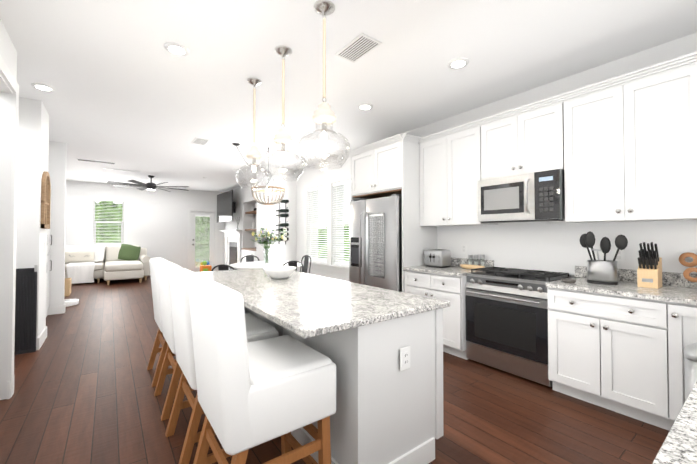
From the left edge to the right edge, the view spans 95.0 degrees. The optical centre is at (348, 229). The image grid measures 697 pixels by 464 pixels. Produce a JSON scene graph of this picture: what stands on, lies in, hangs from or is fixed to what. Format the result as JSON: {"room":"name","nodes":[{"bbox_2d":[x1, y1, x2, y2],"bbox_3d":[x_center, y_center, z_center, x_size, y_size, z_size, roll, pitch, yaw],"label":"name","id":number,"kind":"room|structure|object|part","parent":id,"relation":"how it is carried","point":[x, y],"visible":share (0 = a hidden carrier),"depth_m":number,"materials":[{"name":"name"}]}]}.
{"room":"kitchen and dining room","nodes":[
{"label":"kitchen and dining room","id":0,"kind":"room"},
{"bbox_2d":[0,19,19,399],"bbox_3d":[-1.178,-0.102,0.443,0.130,2.740,5.220,1,-1,-37],"label":"wall","id":1,"kind":"structure","parent":0,"point":[8,52],"depth_m":2.46,"materials":[{"name":"white paint"}]},
{"bbox_2d":[0,55,18,397],"bbox_3d":[-2.438,0.066,2.139,0.150,2.460,0.930,1,-1,-37],"label":"door frame","id":2,"kind":"structure","parent":1,"relation":"attached to","point":[9,83],"depth_m":2.48,"materials":[{"name":"white wood"}]},
{"bbox_2d":[16,97,51,337],"bbox_3d":[-4.196,-0.055,3.261,1.580,2.740,0.550,1,-1,-37],"label":"wall","id":3,"kind":"structure","parent":0,"point":[39,153],"depth_m":3.49,"materials":[{"name":"white paint"}]},
{"bbox_2d":[14,265,37,354],"bbox_3d":[-3.438,0.853,3.398,0.175,0.930,0.040,1,-1,-37],"label":"baby gate","id":4,"kind":"object","parent":3,"relation":"attached to","point":[25,309],"visible":0.96,"depth_m":3.40,"materials":[{"name":"grey"}]},
{"bbox_2d":[36,326,46,349],"bbox_3d":[-3.553,1.258,3.712,0.015,0.130,0.565,1,-1,-37],"label":"baseboard","id":5,"kind":"structure","parent":3,"relation":"attached to","point":[40,340],"depth_m":3.61,"materials":[{"name":"white wood"}]},
{"bbox_2d":[41,171,50,228],"bbox_3d":[-3.550,-0.342,3.750,0.030,0.670,0.450,1,-1,-37],"label":"wall art","id":6,"kind":"object","parent":3,"relation":"attached to","point":[45,200],"visible":1,"depth_m":3.73},
{"bbox_2d":[49,141,66,305],"bbox_3d":[-5.250,-0.030,4.701,1.620,2.740,0.120,1,-1,-37],"label":"wall","id":7,"kind":"structure","parent":0,"point":[59,149],"depth_m":5.09,"materials":[{"name":"white paint"}]},
{"bbox_2d":[48,304,65,314],"bbox_3d":[-4.884,1.278,4.869,0.835,0.130,0.015,1,-1,-37],"label":"baseboard","id":8,"kind":"structure","parent":7,"relation":"attached to","point":[52,310],"depth_m":5.06,"materials":[{"name":"white"}]},
{"bbox_2d":[65,180,223,268],"bbox_3d":[-6.828,0.049,9.391,7.120,2.740,0.120,1,-1,-37],"label":"wall","id":9,"kind":"structure","parent":0,"point":[160,229],"depth_m":9.87,"materials":[{"name":"white paint"}]},
{"bbox_2d":[89,195,127,248],"bbox_3d":[-6.962,-0.183,9.282,0.930,1.540,0.200,1,-1,-37],"label":"window","id":10,"kind":"structure","parent":9,"relation":"in","point":[91,197],"depth_m":9.21,"materials":[{"name":"white wood"}]},
{"bbox_2d":[93,199,123,244],"bbox_3d":[-6.959,-0.198,9.278,0.698,1.322,0.051,1,-1,-37],"label":"window blinds","id":11,"kind":"object","parent":10,"relation":"attached to","point":[117,201],"visible":0.92,"depth_m":9.26,"materials":[{"name":"white plastic"}]},
{"bbox_2d":[152,201,184,238],"bbox_3d":[-5.701,0.131,10.141,0.925,2.000,0.030,1,-1,-37],"label":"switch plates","id":12,"kind":"object","parent":9,"relation":"attached to","point":[157,202],"visible":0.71,"depth_m":9.94,"materials":[{"name":"white plastic"}]},
{"bbox_2d":[191,212,213,271],"bbox_3d":[-4.914,0.427,10.765,0.716,2.006,0.117,1,-1,-37],"label":"back door","id":13,"kind":"structure","parent":9,"relation":"in","point":[210,246],"depth_m":10.77,"materials":[{"name":"white wood"}]},
{"bbox_2d":[195,215,209,266],"bbox_3d":[-4.936,0.403,10.796,0.448,1.752,0.051,1,-1,-37],"label":"door blinds","id":14,"kind":"object","parent":13,"relation":"attached to","point":[199,243],"visible":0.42,"depth_m":10.78,"materials":[{"name":"white plastic"}]},
{"bbox_2d":[187,208,217,270],"bbox_3d":[-4.934,0.378,10.794,0.940,2.130,0.138,1,-1,-37],"label":"door frame","id":15,"kind":"structure","parent":9,"relation":"attached to","point":[190,210],"depth_m":10.67,"materials":[{"name":"white wood"}]},
{"bbox_2d":[256,166,287,260],"bbox_3d":[-1.743,0.013,7.266,0.510,2.740,0.560,1,-1,-37],"label":"wall","id":16,"kind":"structure","parent":0,"point":[266,217],"depth_m":7.07,"materials":[{"name":"white paint"}]},
{"bbox_2d":[276,200,288,243],"bbox_3d":[-1.469,-0.161,7.062,0.302,1.000,0.096,1,-1,-37],"label":"wine rack","id":17,"kind":"object","parent":16,"relation":"attached to","point":[285,224],"visible":0.94,"depth_m":7.07,"materials":[{"name":"black metal"}]},
{"bbox_2d":[0,276,669,463],"bbox_3d":[-2.912,1.354,4.043,7.240,0.050,13.340,1,-1,-37],"label":"floor","id":18,"kind":"structure","parent":0,"point":[84,390],"depth_m":2.26,"materials":[{"name":"brown wood"}]},
{"bbox_2d":[46,209,51,316],"bbox_3d":[-4.770,0.289,4.670,0.558,2.100,0.493,1,-1,-37],"label":"door","id":19,"kind":"structure","parent":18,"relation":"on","point":[49,239],"depth_m":4.89,"materials":[{"name":"white wood"}]},
{"bbox_2d":[64,278,71,296],"bbox_3d":[-5.957,1.204,6.575,0.360,0.335,0.400,1,-1,-37],"label":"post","id":20,"kind":"object","parent":18,"relation":"on","point":[68,285],"visible":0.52,"depth_m":6.51,"materials":[{"name":"brown wood"}]},
{"bbox_2d":[64,299,78,306],"bbox_3d":[-5.014,1.308,5.680,0.340,0.096,0.340,1,-1,-37],"label":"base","id":21,"kind":"object","parent":18,"relation":"on","point":[71,302],"visible":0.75,"depth_m":5.64,"materials":[{"name":"white plastic"}]},
{"bbox_2d":[65,244,149,284],"bbox_3d":[-6.894,0.900,8.171,3.070,0.997,1.610,1,-1,-37],"label":"sofa","id":22,"kind":"object","parent":18,"relation":"on","point":[87,264],"visible":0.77,"depth_m":8.29,"materials":[{"name":"white fabric"}]},
{"bbox_2d":[65,245,104,283],"bbox_3d":[-7.102,0.896,8.334,1.168,0.928,1.093,1,-1,-37],"label":"throw blanket","id":23,"kind":"object","parent":22,"relation":"on","point":[83,264],"depth_m":8.23,"materials":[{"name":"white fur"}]},
{"bbox_2d":[118,244,140,260],"bbox_3d":[-6.260,0.674,9.134,0.548,0.512,0.254,1,-1,-37],"label":"pillow","id":24,"kind":"object","parent":22,"relation":"on","point":[126,252],"depth_m":9.07,"materials":[{"name":"green fabric"}]},
{"bbox_2d":[147,257,175,386],"bbox_3d":[-1.537,0.791,2.996,0.556,1.040,0.504,1,-1,-37],"label":"bar stool","id":25,"kind":"object","parent":18,"relation":"on","point":[153,264],"visible":0.31,"depth_m":2.77,"materials":[{"name":"white"}]},
{"bbox_2d":[154,262,193,420],"bbox_3d":[-1.177,0.783,2.516,0.556,1.040,0.504,1,-1,-37],"label":"bar stool","id":26,"kind":"object","parent":18,"relation":"on","point":[164,269],"visible":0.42,"depth_m":2.26,"materials":[{"name":"white"}]},
{"bbox_2d":[200,261,211,271],"bbox_3d":[-4.514,1.216,10.102,0.300,0.430,0.325,1,-1,-37],"label":"toy box","id":27,"kind":"object","parent":18,"relation":"on","point":[205,266],"visible":0.79,"depth_m":10.03,"materials":[{"name":"orange"}]},
{"bbox_2d":[165,268,278,463],"bbox_3d":[-0.799,0.774,2.011,0.556,1.040,0.504,1,-1,-37],"label":"bar stool","id":28,"kind":"object","parent":18,"relation":"on","point":[182,279],"visible":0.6,"depth_m":1.81,"materials":[{"name":"white"}]},
{"bbox_2d":[211,264,234,270],"bbox_3d":[-1.611,0.902,4.431,0.444,0.866,0.463,0,-1,11],"label":"dining chair","id":29,"kind":"object","parent":18,"relation":"on","point":[221,267],"visible":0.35,"depth_m":4.22,"materials":[{"name":"black metal"}]},
{"bbox_2d":[220,230,242,269],"bbox_3d":[-3.912,0.731,10.128,0.550,1.400,1.660,1,-1,-37],"label":"fireplace mantel","id":30,"kind":"object","parent":18,"relation":"on","point":[233,246],"visible":0.65,"depth_m":10.27,"materials":[{"name":"white wood"}]},
{"bbox_2d":[241,248,248,261],"bbox_3d":[-2.848,1.015,9.430,0.398,0.810,0.681,1,-1,-37],"label":"base cabinet","id":31,"kind":"object","parent":18,"relation":"on","point":[248,251],"depth_m":9.35,"materials":[{"name":"white wood"}]},
{"bbox_2d":[240,255,258,262],"bbox_3d":[-1.761,0.928,5.949,0.444,0.866,0.463,1,-1,-37],"label":"dining chair","id":32,"kind":"object","parent":18,"relation":"on","point":[249,258],"visible":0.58,"depth_m":6.12,"materials":[{"name":"black metal"}]},
{"bbox_2d":[249,252,255,260],"bbox_3d":[-2.497,1.007,8.963,0.398,0.810,0.744,1,-1,-37],"label":"base cabinet","id":33,"kind":"object","parent":18,"relation":"on","point":[250,253],"depth_m":8.76,"materials":[{"name":"white wood"}]},
{"bbox_2d":[188,279,335,463],"bbox_3d":[-0.422,0.766,1.508,0.556,1.040,0.504,1,-1,-37],"label":"bar stool","id":34,"kind":"object","parent":18,"relation":"on","point":[253,394],"visible":1,"depth_m":1.32,"materials":[{"name":"white"}]},
{"bbox_2d":[230,261,301,268],"bbox_3d":[-1.392,0.972,5.439,1.200,0.760,1.200,1,-1,-37],"label":"dining table","id":35,"kind":"object","parent":18,"relation":"on","point":[251,265],"visible":0.21,"depth_m":5.33,"materials":[{"name":"white wood"}]},
{"bbox_2d":[250,228,286,263],"bbox_3d":[-1.397,0.283,5.461,0.756,0.617,0.578,1,-1,-37],"label":"vase","id":36,"kind":"object","parent":35,"relation":"on","point":[266,242],"visible":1,"depth_m":5.43,"materials":[{"name":"clear glass"}]},
{"bbox_2d":[282,261,303,272],"bbox_3d":[-0.970,0.912,4.994,0.444,0.866,0.463,1,-1,-37],"label":"dining chair","id":37,"kind":"object","parent":18,"relation":"on","point":[292,263],"visible":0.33,"depth_m":4.84,"materials":[{"name":"black metal"}]},
{"bbox_2d":[300,255,310,273],"bbox_3d":[-0.976,0.929,6.001,0.463,0.866,0.444,1,-1,-37],"label":"dining chair","id":38,"kind":"object","parent":18,"relation":"on","point":[306,259],"visible":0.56,"depth_m":6.11,"materials":[{"name":"black metal"}]},
{"bbox_2d":[244,308,443,463],"bbox_3d":[-0.410,0.883,2.607,0.656,0.842,2.380,1,-1,-37],"label":"kitchen island","id":39,"kind":"object","parent":18,"relation":"on","point":[381,349],"depth_m":1.63,"materials":[{"name":"white wood"}]},
{"bbox_2d":[195,268,449,339],"bbox_3d":[-0.526,0.446,2.538,0.957,0.030,2.445,1,-1,-37],"label":"island countertop","id":40,"kind":"structure","parent":39,"relation":"on","point":[306,306],"depth_m":1.85,"materials":[{"name":"white stone"}]},
{"bbox_2d":[263,266,295,278],"bbox_3d":[-0.605,0.386,2.814,0.290,0.095,0.290,1,-1,-37],"label":"bowl","id":41,"kind":"object","parent":40,"relation":"on","point":[278,272],"visible":1,"depth_m":2.73,"materials":[{"name":"white ceramic"}]},
{"bbox_2d":[400,346,409,370],"bbox_3d":[0.296,0.671,1.657,0.076,0.115,0.010,1,-1,-37],"label":"outlet","id":42,"kind":"object","parent":39,"relation":"attached to","point":[404,350],"depth_m":1.65,"materials":[{"name":"white plastic"}]},
{"bbox_2d":[349,194,401,291],"bbox_3d":[0.530,0.461,4.332,0.741,1.745,0.940,1,-1,-37],"label":"fridge","id":43,"kind":"object","parent":18,"relation":"on","point":[390,207],"visible":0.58,"depth_m":4.05,"materials":[{"name":"silver metal"}]},
{"bbox_2d":[368,213,384,278],"bbox_3d":[0.349,0.204,4.051,0.008,0.810,0.310,1,-1,-37],"label":"sign","id":44,"kind":"object","parent":43,"relation":"attached to","point":[375,216],"visible":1,"depth_m":4.04,"materials":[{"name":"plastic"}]},
{"bbox_2d":[402,272,473,359],"bbox_3d":[1.138,0.901,3.657,0.626,0.842,0.763,1,-1,-37],"label":"base cabinet","id":45,"kind":"object","parent":18,"relation":"on","point":[451,289],"depth_m":3.30,"materials":[{"name":"white wood"}]},
{"bbox_2d":[402,264,481,275],"bbox_3d":[1.131,0.464,3.659,0.643,0.030,0.763,1,-1,-37],"label":"countertop","id":46,"kind":"structure","parent":45,"relation":"on","point":[452,270],"depth_m":3.53,"materials":[{"name":"grey stone"}]},
{"bbox_2d":[424,249,450,267],"bbox_3d":[1.060,0.347,3.825,0.204,0.206,0.270,1,-1,-37],"label":"toaster","id":47,"kind":"object","parent":46,"relation":"on","point":[439,258],"visible":1,"depth_m":3.74,"materials":[{"name":"silver metal"}]},
{"bbox_2d":[468,255,471,264],"bbox_3d":[1.412,0.374,3.701,0.049,0.150,0.050,1,-1,-37],"label":"spice jar","id":48,"kind":"object","parent":46,"relation":"on","point":[469,256],"depth_m":3.68,"materials":[{"name":"clear glass"}]},
{"bbox_2d":[460,264,484,268],"bbox_3d":[1.384,0.426,3.579,0.104,0.042,0.302,1,-1,-37],"label":"tray","id":49,"kind":"object","parent":46,"relation":"on","point":[466,266],"visible":0.79,"depth_m":3.56,"materials":[{"name":"brown wood"}]},
{"bbox_2d":[472,255,477,264],"bbox_3d":[1.457,0.371,3.647,0.049,0.155,0.050,1,-1,-37],"label":"spice jar","id":50,"kind":"object","parent":46,"relation":"on","point":[475,256],"depth_m":3.64,"materials":[{"name":"clear glass"}]},
{"bbox_2d":[480,255,484,265],"bbox_3d":[1.502,0.367,3.581,0.049,0.160,0.050,1,-1,-37],"label":"spice jar","id":51,"kind":"object","parent":46,"relation":"on","point":[482,263],"depth_m":3.56,"materials":[{"name":"clear glass"}]},
{"bbox_2d":[465,267,573,386],"bbox_3d":[1.587,0.846,3.033,0.601,0.891,0.759,1,-1,-37],"label":"range","id":52,"kind":"object","parent":18,"relation":"on","point":[506,319],"visible":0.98,"depth_m":2.86,"materials":[{"name":"silver metal"}]},
{"bbox_2d":[547,288,648,419],"bbox_3d":[2.057,0.880,2.431,0.626,0.842,0.752,1,-1,-37],"label":"base cabinet","id":53,"kind":"object","parent":18,"relation":"on","point":[598,345],"depth_m":2.28,"materials":[{"name":"white wood"}]},
{"bbox_2d":[546,276,696,303],"bbox_3d":[2.115,0.442,2.346,0.643,0.030,0.970,1,-1,-37],"label":"countertop","id":54,"kind":"structure","parent":53,"relation":"on","point":[670,293],"depth_m":2.25,"materials":[{"name":"grey stone"}]},
{"bbox_2d":[562,278,575,282],"bbox_3d":[1.775,0.417,2.572,0.100,0.025,0.100,1,-1,-37],"label":"salt dish","id":55,"kind":"object","parent":54,"relation":"on","point":[565,280],"visible":1,"depth_m":2.54,"materials":[{"name":"grey stone"}]},
{"bbox_2d":[587,260,617,284],"bbox_3d":[2.008,0.339,2.530,0.147,0.180,0.196,1,-1,-37],"label":"utensil crock","id":56,"kind":"object","parent":54,"relation":"on","point":[603,272],"visible":0.92,"depth_m":2.47,"materials":[{"name":"silver metal"}]},
{"bbox_2d":[579,231,627,260],"bbox_3d":[2.011,0.219,2.531,0.086,0.404,0.309,1,-1,-37],"label":"utensils","id":57,"kind":"object","parent":56,"relation":"in","point":[587,240],"visible":0.83,"depth_m":2.54,"materials":[{"name":"black plastic"}]},
{"bbox_2d":[637,242,661,288],"bbox_3d":[2.218,0.261,2.357,0.183,0.329,0.110,1,-1,-37],"label":"knife block","id":58,"kind":"object","parent":54,"relation":"on","point":[649,278],"depth_m":2.33,"materials":[{"name":"brown wood"}]},
{"bbox_3d":[2.205,0.193,2.348,0.150,0.194,0.094,1,-1,-37],"label":"knife handles","id":59,"kind":"part","parent":58,"relation":"part of","materials":[{"name":"black plastic"}]},
{"bbox_2d":[679,252,696,266],"bbox_3d":[2.582,0.272,2.134,0.079,0.294,0.527,1,-1,-37],"label":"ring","id":60,"kind":"object","parent":54,"relation":"on","point":[683,262],"visible":1,"depth_m":2.31,"materials":[{"name":"brown wood"}]},
{"bbox_2d":[683,267,696,281],"bbox_3d":[2.623,0.317,1.989,0.052,0.198,0.747,1,-1,-37],"label":"ring","id":61,"kind":"object","parent":54,"relation":"on","point":[686,273],"visible":1,"depth_m":2.26,"materials":[{"name":"brown wood"}]},
{"bbox_2d":[640,360,684,428],"bbox_3d":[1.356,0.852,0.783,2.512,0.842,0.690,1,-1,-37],"label":"base cabinet","id":62,"kind":"object","parent":18,"relation":"on","point":[661,410],"depth_m":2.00,"materials":[{"name":"white wood"}]},
{"bbox_2d":[649,300,696,399],"bbox_3d":[2.315,0.874,2.085,0.626,0.842,0.365,1,-1,-37],"label":"base cabinet","id":63,"kind":"object","parent":18,"relation":"on","point":[672,327],"depth_m":2.00,"materials":[{"name":"white wood"}]},
{"bbox_2d":[652,381,696,463],"bbox_3d":[1.600,0.418,0.929,3.168,0.030,0.680,1,-1,-37],"label":"countertop","id":64,"kind":"structure","parent":63,"relation":"on","point":[679,446],"depth_m":0.61,"materials":[{"name":"white stone"}]},
{"bbox_2d":[684,343,696,401],"bbox_3d":[1.998,0.964,1.761,0.244,0.652,0.208,1,-1,-37],"label":"steel trash can","id":65,"kind":"object","parent":18,"relation":"on","point":[690,354],"visible":0.46,"depth_m":1.79,"materials":[{"name":"silver metal"}]},
{"bbox_2d":[0,0,696,191],"bbox_3d":[-2.912,-1.461,4.090,7.240,0.100,13.340,1,-1,-37],"label":"ceiling","id":66,"kind":"structure","parent":0,"point":[131,92],"depth_m":2.80,"materials":[{"name":"white paint"}]},
{"bbox_2d":[31,83,54,91],"bbox_3d":[-3.061,-1.420,3.203,0.179,0.012,0.179,1,-1,-43],"label":"recessed light","id":67,"kind":"object","parent":66,"relation":"in","point":[40,86],"depth_m":3.19,"materials":[{"name":"white plastic"}]},
{"bbox_2d":[76,158,139,171],"bbox_3d":[-5.019,-1.348,6.750,1.054,0.034,0.926,1,-1,-37],"label":"air vent","id":68,"kind":"object","parent":66,"relation":"attached to","point":[76,158],"depth_m":6.53,"materials":[{"name":"white metal"}]},
{"bbox_2d":[107,175,188,191],"bbox_3d":[-4.985,-1.161,8.069,1.787,0.363,1.787,1,-1,-37],"label":"ceiling fan","id":69,"kind":"object","parent":66,"relation":"hanging from","point":[151,186],"visible":1,"depth_m":7.98,"materials":[{"name":"black metal"}]},
{"bbox_2d":[164,42,188,55],"bbox_3d":[-1.369,-1.431,2.547,0.179,0.012,0.179,1,-1,-43],"label":"recessed light","id":70,"kind":"object","parent":66,"relation":"in","point":[174,48],"depth_m":2.54,"materials":[{"name":"white plastic"}]},
{"bbox_2d":[192,137,209,144],"bbox_3d":[-2.296,-1.378,4.963,0.200,0.034,0.364,1,-1,-37],"label":"air vent","id":71,"kind":"object","parent":66,"relation":"attached to","point":[201,141],"depth_m":5.05,"materials":[{"name":"white metal"}]},
{"bbox_2d":[232,143,247,163],"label":"beaded chandelier","id":72,"kind":"object","parent":66,"relation":"hanging from","point":[235,144],"depth_m":5.21,"materials":[{"name":"black metal"}]},
{"bbox_3d":[-1.633,-1.185,5.331,0.581,0.409,0.182,1,-1,-37],"label":"chandelier chain cord","id":73,"kind":"part","parent":72,"relation":"part of","materials":[{"name":"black metal"}]},
{"bbox_2d":[235,78,271,189],"bbox_3d":[-0.907,-0.908,3.072,0.340,1.039,0.340,1,-1,-37],"label":"pendant light","id":74,"kind":"object","parent":66,"relation":"hanging from","point":[254,153],"visible":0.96,"depth_m":3.05,"materials":[{"name":"clear glass"}]},
{"bbox_3d":[-0.907,-0.537,3.066,0.340,0.298,0.340,1,-1,-37],"label":"lamp shade","id":75,"kind":"part","parent":74,"relation":"part of","materials":[{"name":"clear glass"}]},
{"bbox_2d":[251,180,284,204],"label":"beaded chandelier","id":76,"kind":"object","parent":66,"relation":"hanging from","point":[268,191],"depth_m":5.33,"materials":[{"name":"brown wood"}]},
{"bbox_2d":[261,45,304,180],"bbox_3d":[-0.523,-0.916,2.560,0.340,1.039,0.340,1,-1,-37],"label":"pendant light","id":77,"kind":"object","parent":66,"relation":"hanging from","point":[283,138],"visible":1,"depth_m":2.54,"materials":[{"name":"clear glass"}]},
{"bbox_3d":[-0.523,-0.546,2.554,0.340,0.298,0.340,1,-1,-37],"label":"lamp shade","id":78,"kind":"part","parent":77,"relation":"part of","materials":[{"name":"clear glass"}]},
{"bbox_2d":[298,0,349,169],"bbox_3d":[-0.157,-0.924,2.072,0.340,1.039,0.340,1,-1,-37],"label":"pendant light","id":79,"kind":"object","parent":66,"relation":"hanging from","point":[324,115],"visible":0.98,"depth_m":2.05,"materials":[{"name":"clear glass"}]},
{"bbox_3d":[-0.157,-0.554,2.066,0.340,0.298,0.340,1,-1,-37],"label":"lamp shade","id":80,"kind":"part","parent":79,"relation":"part of","materials":[{"name":"clear glass"}]},
{"bbox_2d":[335,33,381,62],"bbox_3d":[0.071,-1.420,2.490,0.204,0.034,0.352,1,-1,-37],"label":"air vent","id":81,"kind":"object","parent":66,"relation":"attached to","point":[360,46],"depth_m":2.52,"materials":[{"name":"white metal"}]},
{"bbox_2d":[358,103,372,109],"bbox_3d":[0.196,-1.412,3.694,0.179,0.012,0.179,0,-1,14],"label":"recessed light","id":82,"kind":"object","parent":66,"relation":"in","point":[365,106],"depth_m":3.67,"materials":[{"name":"white plastic"}]},
{"bbox_2d":[447,57,468,68],"bbox_3d":[0.947,-1.427,2.758,0.179,0.012,0.179,-1,-1,44],"label":"recessed light","id":83,"kind":"object","parent":66,"relation":"in","point":[457,63],"depth_m":2.74,"materials":[{"name":"white plastic"}]},
{"bbox_2d":[224,32,696,281],"bbox_3d":[-0.219,-0.007,6.084,0.510,2.740,13.100,1,-1,-37],"label":"wall","id":84,"kind":"structure","parent":0,"point":[553,246],"depth_m":3.26,"materials":[{"name":"white paint"}]},
{"bbox_2d":[217,190,235,222],"bbox_3d":[-3.832,-0.692,10.237,0.320,0.930,1.660,1,-1,-37],"label":"wall-mounted tv","id":85,"kind":"object","parent":84,"relation":"attached to","point":[225,207],"visible":1,"depth_m":10.06,"materials":[{"name":"black plastic"}]},
{"bbox_2d":[245,210,256,230],"bbox_3d":[-2.272,-0.244,8.768,0.298,0.555,2.466,1,-1,-37],"label":"shelves","id":86,"kind":"object","parent":84,"relation":"attached to","point":[252,212],"visible":0.36,"depth_m":9.32,"materials":[{"name":"brown wood"}]},
{"bbox_2d":[302,173,350,273],"bbox_3d":[-0.326,-0.085,6.236,0.200,1.780,2.030,1,-1,-37],"label":"window","id":87,"kind":"structure","parent":84,"relation":"in","point":[328,266],"depth_m":6.21,"materials":[{"name":"white wood"}]},
{"bbox_2d":[308,185,326,263],"bbox_3d":[-0.622,-0.093,6.621,0.051,1.562,0.828,1,-1,-37],"label":"window blinds","id":88,"kind":"object","parent":87,"relation":"attached to","point":[314,189],"visible":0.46,"depth_m":6.62,"materials":[{"name":"white plastic"}]},
{"bbox_2d":[333,179,350,266],"bbox_3d":[-0.040,-0.106,5.845,0.051,1.562,0.828,1,-1,-37],"label":"window blinds","id":89,"kind":"object","parent":87,"relation":"attached to","point":[338,184],"visible":0.62,"depth_m":5.95,"materials":[{"name":"white plastic"}]},
{"bbox_2d":[350,140,416,199],"bbox_3d":[0.594,-0.763,4.401,0.638,0.575,0.986,1,-1,-37],"label":"upper cabinet","id":90,"kind":"object","parent":84,"relation":"attached to","point":[385,171],"depth_m":4.06,"materials":[{"name":"white wood"}]},
{"bbox_2d":[417,120,497,227],"bbox_3d":[1.285,-0.568,3.717,0.348,1.052,0.883,1,-1,-37],"label":"upper cabinet","id":91,"kind":"object","parent":84,"relation":"attached to","point":[450,165],"depth_m":3.59,"materials":[{"name":"white wood"}]},
{"bbox_2d":[461,244,466,253],"bbox_3d":[1.390,0.238,3.849,0.007,0.115,0.076,1,-1,-37],"label":"outlet","id":92,"kind":"object","parent":84,"relation":"attached to","point":[463,246],"depth_m":3.84,"materials":[{"name":"white plastic"}]},
{"bbox_2d":[485,96,564,178],"bbox_3d":[1.737,-0.803,3.118,0.348,0.602,0.750,1,-1,-37],"label":"upper cabinet","id":93,"kind":"object","parent":84,"relation":"attached to","point":[531,139],"depth_m":2.95,"materials":[{"name":"white wood"}]},
{"bbox_2d":[478,169,564,222],"bbox_3d":[1.684,-0.283,3.069,0.476,0.434,0.742,1,-1,-37],"label":"over-the-range microwave","id":94,"kind":"object","parent":93,"relation":"attached to","point":[534,197],"visible":0.98,"depth_m":2.90,"materials":[{"name":"silver metal"}]},
{"bbox_2d":[451,257,696,287],"bbox_3d":[2.098,0.386,2.889,0.020,0.100,3.158,1,-1,-37],"label":"backsplash","id":95,"kind":"structure","parent":84,"relation":"attached to","point":[623,274],"depth_m":2.59,"materials":[{"name":"grey stone"}]},
{"bbox_2d":[613,248,624,261],"bbox_3d":[2.266,0.218,2.681,0.007,0.115,0.076,1,-1,-37],"label":"outlet","id":96,"kind":"object","parent":84,"relation":"attached to","point":[620,257],"depth_m":2.67,"materials":[{"name":"white plastic"}]},
{"bbox_2d":[564,60,688,222],"bbox_3d":[2.205,-0.589,2.490,0.348,1.052,0.936,1,-1,-37],"label":"upper cabinet","id":97,"kind":"object","parent":84,"relation":"attached to","point":[622,148],"depth_m":2.37,"materials":[{"name":"white wood"}]},
{"bbox_2d":[685,56,696,219],"bbox_3d":[2.661,-0.599,1.882,0.348,1.052,0.845,1,-1,-37],"label":"upper cabinet","id":98,"kind":"object","parent":84,"relation":"attached to","point":[691,64],"depth_m":2.11,"materials":[{"name":"white wood"}]},
{"label":"outside","id":99,"kind":"structure","parent":0,"visible":0},
{"bbox_2d":[95,200,209,266],"bbox_3d":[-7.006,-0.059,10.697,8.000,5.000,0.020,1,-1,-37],"label":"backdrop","id":100,"kind":"structure","parent":99,"point":[106,217],"depth_m":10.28,"materials":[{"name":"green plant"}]},
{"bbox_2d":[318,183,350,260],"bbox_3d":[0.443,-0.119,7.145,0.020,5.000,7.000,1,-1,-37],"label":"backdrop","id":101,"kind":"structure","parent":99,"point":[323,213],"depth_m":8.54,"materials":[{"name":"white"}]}
]}

